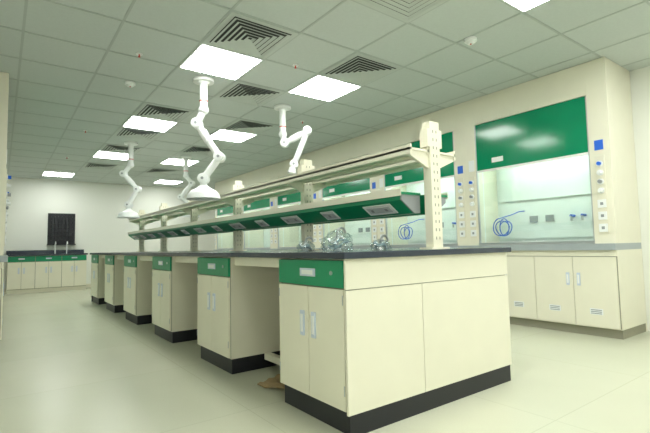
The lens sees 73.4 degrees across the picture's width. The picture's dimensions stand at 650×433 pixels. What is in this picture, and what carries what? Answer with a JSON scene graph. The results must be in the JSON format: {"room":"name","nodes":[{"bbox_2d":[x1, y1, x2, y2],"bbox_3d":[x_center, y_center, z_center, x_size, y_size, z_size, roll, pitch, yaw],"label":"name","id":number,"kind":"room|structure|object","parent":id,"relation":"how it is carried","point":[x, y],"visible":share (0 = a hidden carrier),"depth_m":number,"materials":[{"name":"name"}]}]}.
{"room":"science laboratory","nodes":[
{"label":"science laboratory","id":0,"kind":"room"},
{"bbox_2d":[3,177,214,288],"bbox_3d":[-5.852,0.489,11.873,6.350,2.790,0.100,2,-5,-37],"label":"wall","id":1,"kind":"structure","parent":0,"point":[96,207],"depth_m":11.54,"materials":[{"name":"white paint"}]},
{"bbox_2d":[47,213,75,244],"bbox_3d":[-6.704,0.323,11.106,0.620,0.810,0.130,2,-5,-37],"label":"pegboard","id":2,"kind":"object","parent":1,"relation":"attached to","point":[61,226],"visible":1,"depth_m":11.12,"materials":[{"name":"black plastic"}]},
{"bbox_2d":[0,0,649,189],"bbox_3d":[-1.089,-1.489,5.545,6.350,0.104,16.170,2,-5,-37],"label":"ceiling","id":3,"kind":"structure","parent":0,"point":[68,63],"depth_m":4.40,"materials":[{"name":"tile"}]},
{"bbox_2d":[42,171,74,176],"bbox_3d":[-6.323,-0.996,10.346,0.620,0.008,0.620,2,-5,-37],"label":"ceiling light panel","id":4,"kind":"object","parent":3,"relation":"in","point":[45,173],"depth_m":10.31,"materials":[{"name":"white plastic"}]},
{"bbox_2d":[83,162,118,169],"bbox_3d":[-4.855,-1.083,9.448,0.620,0.017,0.620,2,-5,-37],"label":"ceiling vent","id":5,"kind":"object","parent":3,"relation":"in","point":[87,165],"visible":1,"depth_m":9.42,"materials":[{"name":"metal"}]},
{"bbox_2d":[93,151,127,159],"bbox_3d":[-4.092,-1.174,8.424,0.620,0.008,0.620,2,-5,-37],"label":"ceiling light panel","id":6,"kind":"object","parent":3,"relation":"in","point":[100,154],"depth_m":8.38,"materials":[{"name":"white plastic"}]},
{"bbox_2d":[98,144,142,153],"bbox_3d":[-3.710,-1.212,7.912,0.620,0.017,0.620,2,-5,-37],"label":"ceiling vent","id":7,"kind":"object","parent":3,"relation":"in","point":[106,147],"visible":0.82,"depth_m":7.86,"materials":[{"name":"metal"}]},
{"bbox_2d":[117,141,141,217],"bbox_3d":[-3.324,-0.619,7.410,0.369,1.286,0.350,2,-5,-37],"label":"fume extraction arm","id":8,"kind":"object","parent":3,"relation":"hanging from","point":[128,212],"visible":1,"depth_m":7.36},
{"bbox_2d":[125,81,135,87],"bbox_3d":[-2.135,-1.442,4.780,0.110,0.053,0.110,2,-5,-37],"label":"smoke detector","id":9,"kind":"object","parent":3,"relation":"attached to","point":[130,84],"visible":1,"depth_m":4.75,"materials":[{"name":"white plastic"}]},
{"bbox_2d":[113,126,163,140],"bbox_3d":[-2.946,-1.298,6.888,0.620,0.017,0.620,2,-5,-37],"label":"ceiling vent","id":10,"kind":"object","parent":3,"relation":"in","point":[128,132],"visible":1,"depth_m":6.85,"materials":[{"name":"metal"}]},
{"bbox_2d":[122,115,177,131],"bbox_3d":[-2.565,-1.345,6.377,0.620,0.008,0.620,2,-5,-37],"label":"ceiling light panel","id":11,"kind":"object","parent":3,"relation":"in","point":[137,122],"depth_m":6.34,"materials":[{"name":"white plastic"}]},
{"bbox_2d":[145,168,178,173],"bbox_3d":[-3.828,-1.051,10.211,0.620,0.017,0.620,2,-5,-37],"label":"ceiling vent","id":12,"kind":"object","parent":3,"relation":"in","point":[152,170],"visible":1,"depth_m":10.18,"materials":[{"name":"metal"}]},
{"bbox_2d":[133,103,192,121],"bbox_3d":[-2.183,-1.383,5.864,0.620,0.017,0.620,2,-5,-37],"label":"ceiling vent","id":13,"kind":"object","parent":3,"relation":"in","point":[148,110],"visible":1,"depth_m":5.83,"materials":[{"name":"metal"}]},
{"bbox_2d":[154,180,182,183],"bbox_3d":[-4.269,-0.932,11.873,0.620,0.008,0.620,2,-5,-37],"label":"ceiling light panel","id":14,"kind":"object","parent":3,"relation":"in","point":[159,181],"depth_m":11.85,"materials":[{"name":"white plastic"}]},
{"bbox_2d":[161,158,198,165],"bbox_3d":[-3.065,-1.142,9.187,0.620,0.008,0.620,2,-5,-37],"label":"ceiling light panel","id":15,"kind":"object","parent":3,"relation":"in","point":[172,161],"depth_m":9.15,"materials":[{"name":"white plastic"}]},
{"bbox_2d":[177,156,198,217],"bbox_3d":[-2.687,-0.589,8.615,0.398,1.206,0.358,2,-5,-37],"label":"fume extraction arm","id":16,"kind":"object","parent":3,"relation":"hanging from","point":[191,183],"visible":0.67,"depth_m":8.59},
{"bbox_2d":[181,146,223,155],"bbox_3d":[-2.301,-1.223,8.163,0.620,0.017,0.620,2,-5,-37],"label":"ceiling vent","id":17,"kind":"object","parent":3,"relation":"in","point":[192,149],"visible":0.91,"depth_m":8.11,"materials":[{"name":"metal"}]},
{"bbox_2d":[186,76,225,200],"bbox_3d":[-1.296,-0.836,4.705,0.390,1.306,0.360,2,-5,-37],"label":"fume extraction arm","id":18,"kind":"object","parent":3,"relation":"hanging from","point":[203,192],"visible":1,"depth_m":4.66},
{"bbox_2d":[179,43,262,79],"bbox_3d":[-1.038,-1.517,4.329,0.620,0.008,0.620,2,-5,-37],"label":"ceiling light panel","id":19,"kind":"object","parent":3,"relation":"in","point":[207,59],"depth_m":4.29,"materials":[{"name":"white plastic"}]},
{"bbox_2d":[210,129,256,142],"bbox_3d":[-1.538,-1.313,7.140,0.620,0.008,0.620,2,-5,-37],"label":"ceiling light panel","id":20,"kind":"object","parent":3,"relation":"in","point":[227,135],"depth_m":7.09,"materials":[{"name":"white plastic"}]},
{"bbox_2d":[222,119,276,134],"bbox_3d":[-1.156,-1.351,6.628,0.620,0.017,0.620,2,-5,-37],"label":"ceiling vent","id":21,"kind":"object","parent":3,"relation":"in","point":[240,125],"visible":1,"depth_m":6.59,"materials":[{"name":"metal"}]},
{"bbox_2d":[215,81,284,105],"bbox_3d":[-0.906,-1.453,5.222,0.620,0.017,0.620,2,-5,-37],"label":"ceiling vent","id":22,"kind":"object","parent":3,"relation":"in","point":[241,92],"visible":1,"depth_m":5.19,"materials":[{"name":"metal"}]},
{"bbox_2d":[203,11,298,58],"bbox_3d":[-0.656,-1.555,3.817,0.620,0.017,0.620,2,-5,-37],"label":"ceiling vent","id":23,"kind":"object","parent":3,"relation":"in","point":[239,33],"visible":1,"depth_m":3.78,"materials":[{"name":"metal"}]},
{"bbox_2d":[274,104,311,173],"bbox_3d":[-0.414,-0.994,5.671,0.486,0.893,0.219,-1,-4,2],"label":"fume extraction arm","id":24,"kind":"object","parent":3,"relation":"hanging from","point":[303,135],"visible":0.99,"depth_m":5.64},
{"bbox_2d":[288,75,361,101],"bbox_3d":[-0.011,-1.485,5.092,0.620,0.008,0.620,2,-5,-37],"label":"ceiling light panel","id":25,"kind":"object","parent":3,"relation":"in","point":[320,87],"depth_m":5.06,"materials":[{"name":"white plastic"}]},
{"bbox_2d":[320,53,402,85],"bbox_3d":[0.371,-1.523,4.580,0.620,0.017,0.620,2,-5,-37],"label":"ceiling vent","id":26,"kind":"object","parent":3,"relation":"in","point":[359,69],"visible":1,"depth_m":4.54,"materials":[{"name":"metal"}]},
{"bbox_2d":[354,0,447,22],"bbox_3d":[0.621,-1.625,3.174,0.620,0.017,0.620,2,-5,-37],"label":"ceiling vent","id":27,"kind":"object","parent":3,"relation":"in","point":[406,11],"visible":1,"depth_m":3.35,"materials":[{"name":"metal"}]},
{"bbox_2d":[464,36,476,44],"bbox_3d":[1.310,-1.570,3.921,0.110,0.053,0.110,2,-5,-37],"label":"smoke detector","id":28,"kind":"object","parent":3,"relation":"attached to","point":[471,40],"visible":1,"depth_m":3.89,"materials":[{"name":"white plastic"}]},
{"bbox_2d":[502,0,548,11],"bbox_3d":[1.516,-1.656,3.044,0.620,0.008,0.620,2,-5,-37],"label":"ceiling light panel","id":29,"kind":"object","parent":3,"relation":"in","point":[522,5],"depth_m":3.34,"materials":[{"name":"white plastic"}]},
{"bbox_2d":[0,288,649,432],"bbox_3d":[-1.031,1.391,5.347,6.350,0.100,16.170,2,-5,-37],"label":"floor","id":30,"kind":"structure","parent":0,"point":[70,363],"depth_m":2.96,"materials":[{"name":"tile"}]},
{"bbox_2d":[0,72,10,339],"bbox_3d":[-3.935,-0.031,4.845,0.690,2.784,1.640,2,-5,-37],"label":"fume hood","id":31,"kind":"object","parent":30,"relation":"on","point":[4,77],"visible":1,"depth_m":4.39,"materials":[{"name":"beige metal"}]},
{"bbox_2d":[6,241,87,294],"bbox_3d":[-6.763,1.213,10.627,1.640,1.210,0.670,2,-5,-37],"label":"bench","id":32,"kind":"object","parent":30,"relation":"on","point":[28,271],"visible":0.98,"depth_m":10.38,"materials":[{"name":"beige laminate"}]},
{"bbox_2d":[214,175,240,250],"bbox_3d":[-2.328,0.406,11.645,0.690,2.784,1.640,2,-5,-37],"label":"fume hood","id":33,"kind":"object","parent":30,"relation":"on","point":[223,241],"visible":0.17,"depth_m":11.98,"materials":[{"name":"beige metal"}]},
{"bbox_2d":[241,164,274,249],"bbox_3d":[-1.350,0.296,10.333,0.690,2.784,1.640,2,-5,-37],"label":"fume hood","id":34,"kind":"object","parent":30,"relation":"on","point":[264,239],"visible":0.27,"depth_m":10.45,"materials":[{"name":"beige metal"}]},
{"bbox_2d":[257,374,284,388],"bbox_3d":[-0.284,1.147,3.018,0.261,0.026,0.264,-3,-5,30],"label":"scrap","id":35,"kind":"object","parent":30,"relation":"on","point":[274,382],"visible":0.45,"depth_m":2.97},
{"bbox_2d":[273,150,318,249],"bbox_3d":[-0.372,0.186,9.021,0.690,2.784,1.640,2,-5,-37],"label":"fume hood","id":36,"kind":"object","parent":30,"relation":"on","point":[286,238],"visible":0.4,"depth_m":9.32,"materials":[{"name":"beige metal"}]},
{"bbox_2d":[90,247,511,432],"bbox_3d":[-1.577,0.913,5.665,1.520,0.920,7.685,2,-5,-37],"label":"bench","id":37,"kind":"object","parent":30,"relation":"on","point":[361,340],"visible":1,"depth_m":2.64,"materials":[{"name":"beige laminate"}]},
{"bbox_2d":[128,121,454,251],"bbox_3d":[-1.457,0.042,5.649,0.456,0.810,7.280,2,-5,-37],"label":"rack","id":38,"kind":"object","parent":37,"relation":"on","point":[393,203],"visible":0.98,"depth_m":3.52,"materials":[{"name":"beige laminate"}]},
{"bbox_2d":[90,247,510,258],"bbox_3d":[-1.585,0.472,5.695,1.520,0.035,7.685,2,-5,-37],"label":"countertop","id":39,"kind":"structure","parent":37,"relation":"on","point":[391,252],"depth_m":2.78,"materials":[{"name":"black stone"}]},
{"bbox_2d":[299,236,313,250],"bbox_3d":[-0.143,0.206,3.310,0.148,0.110,0.156,2,-5,-37],"label":"glassware","id":40,"kind":"object","parent":37,"relation":"on","point":[305,246],"visible":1,"depth_m":3.29,"materials":[{"name":"clear glass"}]},
{"bbox_2d":[321,227,353,250],"bbox_3d":[0.083,0.150,2.950,0.225,0.163,0.227,2,-5,-37],"label":"glassware","id":41,"kind":"object","parent":37,"relation":"on","point":[336,246],"visible":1,"depth_m":2.93,"materials":[{"name":"clear glass"}]},
{"bbox_2d":[373,234,388,249],"bbox_3d":[0.372,0.170,2.884,0.151,0.103,0.140,-3,-4,21],"label":"glassware","id":42,"kind":"object","parent":37,"relation":"on","point":[382,243],"visible":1,"depth_m":2.88,"materials":[{"name":"clear glass"}]},
{"bbox_2d":[317,131,379,248],"bbox_3d":[0.607,0.076,7.709,0.690,2.784,1.640,2,-5,-37],"label":"fume hood","id":43,"kind":"object","parent":30,"relation":"on","point":[362,234],"visible":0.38,"depth_m":7.82,"materials":[{"name":"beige metal"}]},
{"bbox_2d":[377,102,469,248],"bbox_3d":[1.585,-0.034,6.398,0.690,2.784,1.640,2,-5,-37],"label":"fume hood","id":44,"kind":"object","parent":30,"relation":"on","point":[409,231],"visible":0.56,"depth_m":6.41,"materials":[{"name":"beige metal"}]},
{"bbox_2d":[464,57,647,339],"bbox_3d":[2.578,-0.144,5.097,0.729,2.784,1.639,2,-5,-37],"label":"fume hood","id":45,"kind":"object","parent":30,"relation":"on","point":[552,178],"depth_m":4.73,"materials":[{"name":"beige metal"}]},
{"bbox_2d":[630,66,649,330],"bbox_3d":[1.448,0.028,7.309,0.100,2.790,15.970,2,-5,-37],"label":"wall","id":46,"kind":"structure","parent":0,"point":[639,78],"depth_m":4.64,"materials":[{"name":"beige paint"}]}
]}

